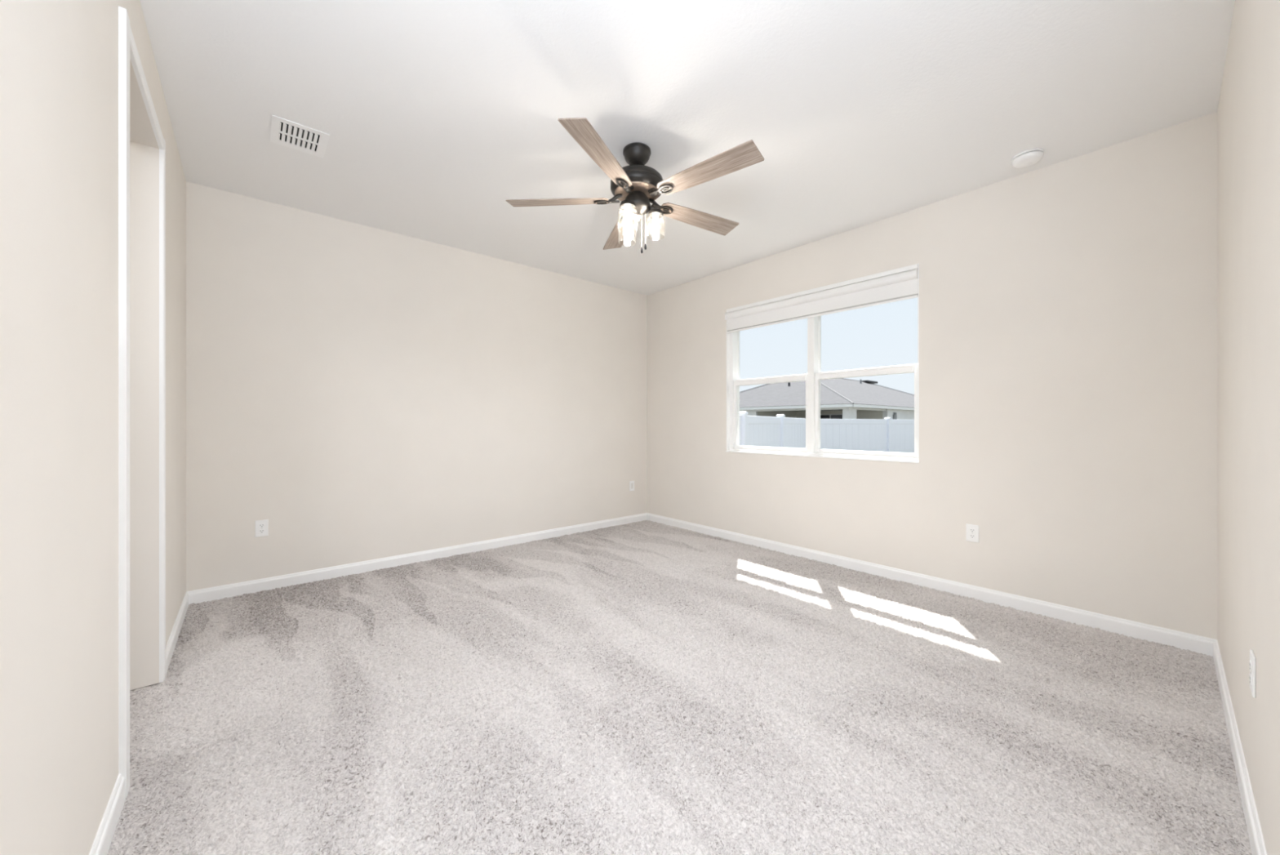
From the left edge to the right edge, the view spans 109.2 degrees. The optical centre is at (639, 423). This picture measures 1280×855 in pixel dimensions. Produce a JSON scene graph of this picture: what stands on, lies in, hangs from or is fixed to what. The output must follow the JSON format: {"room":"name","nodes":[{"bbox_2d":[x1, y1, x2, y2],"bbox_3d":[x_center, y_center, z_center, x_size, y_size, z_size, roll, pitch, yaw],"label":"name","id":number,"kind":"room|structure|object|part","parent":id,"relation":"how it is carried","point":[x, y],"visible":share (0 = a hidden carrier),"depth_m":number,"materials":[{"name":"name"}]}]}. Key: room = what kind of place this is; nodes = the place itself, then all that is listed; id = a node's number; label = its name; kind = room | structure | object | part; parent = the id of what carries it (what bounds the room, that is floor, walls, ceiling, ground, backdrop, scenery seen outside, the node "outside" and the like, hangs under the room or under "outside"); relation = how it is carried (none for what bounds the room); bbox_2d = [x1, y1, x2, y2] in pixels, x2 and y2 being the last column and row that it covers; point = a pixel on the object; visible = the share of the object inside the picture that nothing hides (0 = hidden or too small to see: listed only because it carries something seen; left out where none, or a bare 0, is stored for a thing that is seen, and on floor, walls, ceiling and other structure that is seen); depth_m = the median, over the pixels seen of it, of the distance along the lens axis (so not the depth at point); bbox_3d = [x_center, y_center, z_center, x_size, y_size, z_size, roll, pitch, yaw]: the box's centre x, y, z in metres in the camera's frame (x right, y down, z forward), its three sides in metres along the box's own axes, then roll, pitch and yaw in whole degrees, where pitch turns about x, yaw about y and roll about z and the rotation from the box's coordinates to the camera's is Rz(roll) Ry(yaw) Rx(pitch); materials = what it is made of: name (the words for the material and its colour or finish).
{"room":"empty bedroom","nodes":[
{"label":"empty bedroom","id":0,"kind":"room"},
{"bbox_2d":[0,0,186,854],"bbox_3d":[-1.886,-0.201,1.633,0.115,2.740,3.367,0,0,-41],"label":"wall","id":1,"kind":"structure","parent":0,"point":[59,59],"depth_m":0.99,"materials":[{"name":"paint"}]},
{"bbox_2d":[88,773,125,854],"bbox_3d":[-1.175,1.131,0.908,0.014,0.091,1.340,0,0,-41],"label":"baseboard","id":2,"kind":"structure","parent":1,"relation":"attached to","point":[104,834],"depth_m":1.28,"materials":[{"name":"paint"}]},
{"bbox_2d":[118,6,129,797],"bbox_3d":[-1.630,-0.064,1.437,0.016,2.465,0.055,0,0,-41],"label":"trim","id":3,"kind":"structure","parent":1,"relation":"attached to","point":[123,18],"depth_m":1.42,"materials":[{"name":"paint"}]},
{"bbox_2d":[129,59,159,689],"bbox_3d":[-1.957,-0.045,1.714,0.117,2.428,0.829,0,0,-41],"label":"doorway","id":4,"kind":"structure","parent":1,"relation":"attached to","point":[144,147],"depth_m":2.02,"materials":[{"name":"paint"}]},
{"bbox_2d":[129,26,164,150],"bbox_3d":[-1.907,-1.269,1.758,0.016,0.055,0.793,0,0,-41],"label":"trim","id":5,"kind":"structure","parent":1,"relation":"attached to","point":[135,59],"depth_m":1.70,"materials":[{"name":"paint"}]},
{"bbox_2d":[159,137,165,682],"bbox_3d":[-2.184,-0.064,2.079,0.016,2.465,0.055,0,0,-41],"label":"trim","id":6,"kind":"structure","parent":1,"relation":"attached to","point":[162,153],"depth_m":2.06,"materials":[{"name":"paint"}]},
{"bbox_2d":[165,591,188,675],"bbox_3d":[-2.569,1.131,2.525,0.014,0.091,1.124,0,0,-41],"label":"baseboard","id":7,"kind":"structure","parent":1,"relation":"attached to","point":[170,647],"depth_m":2.44,"materials":[{"name":"paint"}]},
{"bbox_2d":[186,181,647,591],"bbox_3d":[-1.974,-0.201,3.860,5.660,2.740,0.120,0,0,-41],"label":"wall","id":8,"kind":"structure","parent":0,"point":[364,393],"depth_m":3.68,"materials":[{"name":"paint"}]},
{"bbox_2d":[254,519,268,537],"bbox_3d":[-2.654,0.732,3.189,0.072,0.115,0.008,0,0,-41],"label":"wall outlet","id":9,"kind":"object","parent":8,"relation":"attached to","point":[261,526],"visible":1,"depth_m":3.19,"materials":[{"name":"white plastic"}]},
{"bbox_2d":[258,528,265,533],"bbox_3d":[-2.652,0.751,3.187,0.034,0.028,0.002,0,0,-41],"label":"receptacle","id":10,"kind":"object","parent":9,"relation":"attached to","point":[260,531],"depth_m":3.19,"materials":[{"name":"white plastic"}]},
{"bbox_2d":[258,523,265,527],"bbox_3d":[-2.652,0.712,3.187,0.034,0.028,0.002,0,0,-41],"label":"receptacle","id":11,"kind":"object","parent":9,"relation":"attached to","point":[260,525],"depth_m":3.19,"materials":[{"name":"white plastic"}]},
{"bbox_2d":[186,512,647,604],"bbox_3d":[-1.423,1.131,4.247,4.000,0.091,0.014,0,0,-41],"label":"baseboard","id":12,"kind":"structure","parent":8,"relation":"attached to","point":[210,593],"depth_m":3.67,"materials":[{"name":"paint"}]},
{"bbox_2d":[629,480,634,490],"bbox_3d":[-0.095,0.735,5.396,0.072,0.115,0.007,0,0,-41],"label":"cable wall plate","id":13,"kind":"object","parent":8,"relation":"attached to","point":[631,482],"visible":1,"depth_m":5.39,"materials":[{"name":"white plastic"}]},
{"bbox_2d":[106,520,1252,854],"bbox_3d":[0.007,1.224,1.562,5.660,0.130,6.187,0,0,-41],"label":"floor","id":14,"kind":"structure","parent":0,"point":[646,686],"depth_m":1.80,"materials":[{"name":"carpet"}]},
{"bbox_2d":[139,0,1235,295],"bbox_3d":[0.007,-1.631,1.562,5.660,0.120,6.187,0,0,-41],"label":"ceiling","id":15,"kind":"structure","parent":0,"point":[436,115],"depth_m":2.19,"materials":[{"name":"white paint"}]},
{"bbox_2d":[270,115,329,158],"bbox_3d":[-1.870,-1.569,2.496,0.244,0.004,0.283,0,0,-41],"label":"ceiling vent","id":16,"kind":"object","parent":15,"relation":"in","point":[284,132],"visible":1,"depth_m":2.49,"materials":[{"name":"white plastic"}]},
{"bbox_2d":[506,117,764,253],"bbox_3d":[0.020,-1.274,2.613,1.436,0.594,1.442,0,0,-41],"label":"ceiling fan","id":17,"kind":"object","parent":15,"relation":"hanging from","point":[636,185],"visible":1,"depth_m":2.50,"materials":[{"name":"brown wood"}]},
{"bbox_3d":[-0.472,-1.288,2.640,0.580,0.006,0.140,0,13,3],"label":"blade","id":18,"kind":"part","parent":17,"relation":"part of","materials":[{"name":"brown wood"}]},
{"bbox_3d":[-0.184,-1.288,2.189,0.140,0.006,0.580,13,5,21],"label":"blade","id":19,"kind":"part","parent":17,"relation":"part of","materials":[{"name":"brown wood"}]},
{"bbox_3d":[-0.132,-1.288,3.053,0.140,0.006,0.580,-13,3,-14],"label":"blade","id":20,"kind":"part","parent":17,"relation":"part of","materials":[{"name":"brown wood"}]},
{"bbox_3d":[-0.075,-1.149,2.704,0.045,0.094,0.045,0,0,-41],"label":"bulb","id":21,"kind":"part","parent":17,"relation":"part of","materials":[{"name":"white glass"}]},
{"bbox_3d":[-0.068,-1.149,2.517,0.045,0.094,0.045,0,0,-41],"label":"bulb","id":22,"kind":"part","parent":17,"relation":"part of","materials":[{"name":"white glass"}]},
{"bbox_3d":[-0.018,-1.321,2.612,0.256,0.008,0.256,0,0,-41],"label":"motor plate","id":23,"kind":"part","parent":17,"relation":"part of","materials":[{"name":"black metal"}]},
{"bbox_3d":[0.031,-1.113,2.588,0.003,0.173,0.003,0,0,-41],"label":"pull chain","id":24,"kind":"part","parent":17,"relation":"part of","materials":[{"name":"metal"}]},
{"bbox_3d":[0.090,-1.149,2.616,0.045,0.094,0.045,0,0,-41],"label":"bulb","id":25,"kind":"part","parent":17,"relation":"part of","materials":[{"name":"white glass"}]},
{"bbox_3d":[0.366,-1.288,2.857,0.580,0.006,0.140,0,-13,-33],"label":"blade","id":26,"kind":"part","parent":17,"relation":"part of","materials":[{"name":"brown wood"}]},
{"bbox_3d":[0.334,-1.288,2.324,0.580,0.006,0.140,0,-13,39],"label":"blade","id":27,"kind":"part","parent":17,"relation":"part of","materials":[{"name":"brown wood"}]},
{"bbox_2d":[1011,148,1044,168],"bbox_3d":[2.272,-1.548,2.665,0.148,0.046,0.148,0,0,-41],"label":"smoke detector","id":28,"kind":"object","parent":15,"relation":"attached to","point":[1030,157],"visible":1,"depth_m":2.63,"materials":[{"name":"white plastic"}]},
{"bbox_2d":[647,111,1217,639],"bbox_3d":[1.597,-0.201,3.930,0.160,2.740,4.437,0,0,-41],"label":"wall","id":29,"kind":"structure","parent":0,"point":[1068,308],"depth_m":2.84,"materials":[{"name":"paint"}]},
{"bbox_2d":[724,264,918,333],"bbox_3d":[1.459,-1.043,3.975,0.071,0.235,1.746,0,0,-41],"label":"roller shade","id":30,"kind":"object","parent":29,"relation":"attached to","point":[900,284],"visible":0.88,"depth_m":3.80,"materials":[{"name":"fabric"}]},
{"bbox_2d":[725,263,919,462],"bbox_3d":[1.513,-0.441,4.021,0.164,1.453,1.759,0,0,-41],"label":"window","id":31,"kind":"structure","parent":29,"relation":"attached to","point":[812,378],"depth_m":3.99,"materials":[{"name":"plastic"}]},
{"bbox_3d":[1.245,-0.096,4.349,0.062,0.695,0.820,0,0,-41],"label":"sash","id":32,"kind":"part","parent":31,"relation":"part of","materials":[{"name":"glass"}]},
{"bbox_3d":[1.283,-0.769,4.382,0.025,0.705,0.820,0,0,-41],"label":"sash","id":33,"kind":"part","parent":31,"relation":"part of","materials":[{"name":"glass"}]},
{"bbox_3d":[1.477,0.280,3.990,0.069,0.012,1.759,0,0,-41],"label":"sill","id":34,"kind":"part","parent":31,"relation":"part of","materials":[{"name":"plastic"}]},
{"bbox_3d":[1.816,-0.096,3.686,0.062,0.695,0.811,0,0,-41],"label":"sash","id":35,"kind":"part","parent":31,"relation":"part of","materials":[{"name":"glass"}]},
{"bbox_3d":[1.855,-0.769,3.719,0.025,0.705,0.811,0,0,-41],"label":"sash","id":36,"kind":"part","parent":31,"relation":"part of","materials":[{"name":"glass"}]},
{"bbox_2d":[647,512,1215,656],"bbox_3d":[1.492,1.131,3.919,0.014,0.091,4.317,0,0,-41],"label":"baseboard","id":37,"kind":"structure","parent":29,"relation":"attached to","point":[1183,640],"depth_m":2.98,"materials":[{"name":"paint"}]},
{"bbox_2d":[965,523,978,542],"bbox_3d":[2.237,0.735,3.058,0.008,0.115,0.072,0,0,-41],"label":"wall outlet","id":38,"kind":"object","parent":29,"relation":"attached to","point":[971,531],"visible":1,"depth_m":3.06,"materials":[{"name":"white plastic"}]},
{"bbox_2d":[968,533,975,537],"bbox_3d":[2.236,0.754,3.057,0.002,0.028,0.034,0,0,-41],"label":"receptacle","id":39,"kind":"object","parent":38,"relation":"attached to","point":[971,535],"depth_m":3.06,"materials":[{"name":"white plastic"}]},
{"bbox_2d":[968,528,975,532],"bbox_3d":[2.236,0.715,3.057,0.002,0.028,0.034,0,0,-41],"label":"receptacle","id":40,"kind":"object","parent":38,"relation":"attached to","point":[971,530],"depth_m":3.06,"materials":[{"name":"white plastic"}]},
{"bbox_2d":[1217,0,1279,854],"bbox_3d":[1.867,-0.201,1.312,2.850,2.740,0.120,0,0,-41],"label":"wall","id":41,"kind":"structure","parent":0,"point":[1248,111],"depth_m":1.38,"materials":[{"name":"paint"}]},
{"bbox_2d":[1213,639,1266,854],"bbox_3d":[1.823,1.131,1.363,2.850,0.091,0.014,0,0,-41],"label":"baseboard","id":42,"kind":"structure","parent":41,"relation":"attached to","point":[1256,841],"depth_m":1.47,"materials":[{"name":"paint"}]},
{"bbox_2d":[1248,648,1255,697],"bbox_3d":[1.772,0.721,1.315,0.072,0.115,0.008,0,0,-41],"label":"wall outlet","id":43,"kind":"object","parent":41,"relation":"attached to","point":[1252,658],"visible":1,"depth_m":1.29,"materials":[{"name":"white plastic"}]},
{"bbox_2d":[1248,673,1251,684],"bbox_3d":[1.770,0.740,1.317,0.034,0.028,0.002,0,0,-41],"label":"receptacle","id":44,"kind":"object","parent":43,"relation":"attached to","point":[1250,676],"depth_m":1.32,"materials":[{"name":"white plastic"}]},
{"bbox_2d":[1248,659,1251,671],"bbox_3d":[1.770,0.701,1.317,0.034,0.028,0.002,0,0,-41],"label":"receptacle","id":45,"kind":"object","parent":43,"relation":"attached to","point":[1250,663],"depth_m":1.31,"materials":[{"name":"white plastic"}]},
{"label":"outside","id":46,"kind":"structure","parent":0,"visible":0},
{"bbox_3d":[34.877,1.649,69.471,135.830,0.200,180.000,0,0,-41],"label":"ground","id":47,"kind":"structure","parent":46,"visible":0},
{"bbox_2d":[739,373,914,419],"bbox_3d":[18.245,-1.381,41.924,26.171,5.860,14.571,0,0,-41],"label":"house","id":48,"kind":"structure","parent":47,"relation":"on","point":[840,397],"depth_m":34.07,"materials":[{"name":"white paint"}]},
{"bbox_3d":[14.423,0.374,35.638,0.020,2.150,0.910,0,0,-41],"label":"pane","id":49,"kind":"part","parent":48,"relation":"part of","materials":[{"name":"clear glass"}]},
{"bbox_3d":[15.083,0.374,34.873,0.020,2.150,0.870,0,0,-41],"label":"pane","id":50,"kind":"part","parent":48,"relation":"part of","materials":[{"name":"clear glass"}]},
{"bbox_2d":[861,380,877,383],"bbox_3d":[23.099,-4.221,45.713,2.500,0.180,0.600,0,0,-41],"label":"roof vent","id":51,"kind":"object","parent":48,"relation":"attached to","point":[865,381],"depth_m":45.34,"materials":[{"name":"black metal"}]},
{"bbox_2d":[739,411,914,453],"bbox_3d":[6.324,0.672,12.295,18.273,1.753,2.408,0,0,-42],"label":"privacy fence","id":52,"kind":"object","parent":47,"relation":"on","point":[887,433],"visible":0.29,"depth_m":12.71,"materials":[{"name":"plastic"}]},
{"bbox_3d":[1.017,0.728,6.324,0.022,1.522,2.480,0,0,30],"label":"panel","id":53,"kind":"part","parent":52,"relation":"part of","materials":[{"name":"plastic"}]},
{"bbox_3d":[1.017,-0.073,6.324,0.044,0.140,2.482,0,0,30],"label":"rail","id":54,"kind":"part","parent":52,"relation":"part of","materials":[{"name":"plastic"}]},
{"bbox_3d":[1.678,0.693,7.450,0.128,1.712,0.128,0,0,30],"label":"post","id":55,"kind":"part","parent":52,"relation":"part of","materials":[{"name":"plastic"}]},
{"bbox_3d":[2.342,0.728,8.575,0.022,1.522,2.482,0,0,31],"label":"panel","id":56,"kind":"part","parent":52,"relation":"part of","materials":[{"name":"plastic"}]},
{"bbox_3d":[2.342,-0.073,8.575,0.044,0.140,2.484,0,0,31],"label":"rail","id":57,"kind":"part","parent":52,"relation":"part of","materials":[{"name":"plastic"}]},
{"bbox_3d":[3.005,0.693,9.700,0.128,1.712,0.128,0,0,31],"label":"post","id":58,"kind":"part","parent":52,"relation":"part of","materials":[{"name":"plastic"}]},
{"bbox_3d":[3.789,0.728,10.950,0.022,1.522,2.822,0,0,32],"label":"panel","id":59,"kind":"part","parent":52,"relation":"part of","materials":[{"name":"plastic"}]},
{"bbox_3d":[3.789,-0.073,10.950,0.044,0.140,2.824,0,0,32],"label":"rail","id":60,"kind":"part","parent":52,"relation":"part of","materials":[{"name":"plastic"}]},
{"bbox_3d":[6.107,0.728,13.100,3.425,1.522,0.022,0,0,-30],"label":"panel","id":61,"kind":"part","parent":52,"relation":"part of","materials":[{"name":"plastic"}]},
{"bbox_3d":[6.107,-0.073,13.100,3.427,0.140,0.044,0,0,-30],"label":"rail","id":62,"kind":"part","parent":52,"relation":"part of","materials":[{"name":"plastic"}]},
{"bbox_3d":[7.639,0.693,14.000,0.128,1.712,0.128,0,0,-30],"label":"post","id":63,"kind":"part","parent":52,"relation":"part of","materials":[{"name":"plastic"}]},
{"bbox_3d":[9.172,0.728,14.900,3.425,1.522,0.022,0,0,-30],"label":"panel","id":64,"kind":"part","parent":52,"relation":"part of","materials":[{"name":"plastic"}]},
{"bbox_3d":[9.172,-0.073,14.900,3.427,0.140,0.044,0,0,-30],"label":"rail","id":65,"kind":"part","parent":52,"relation":"part of","materials":[{"name":"plastic"}]}
]}

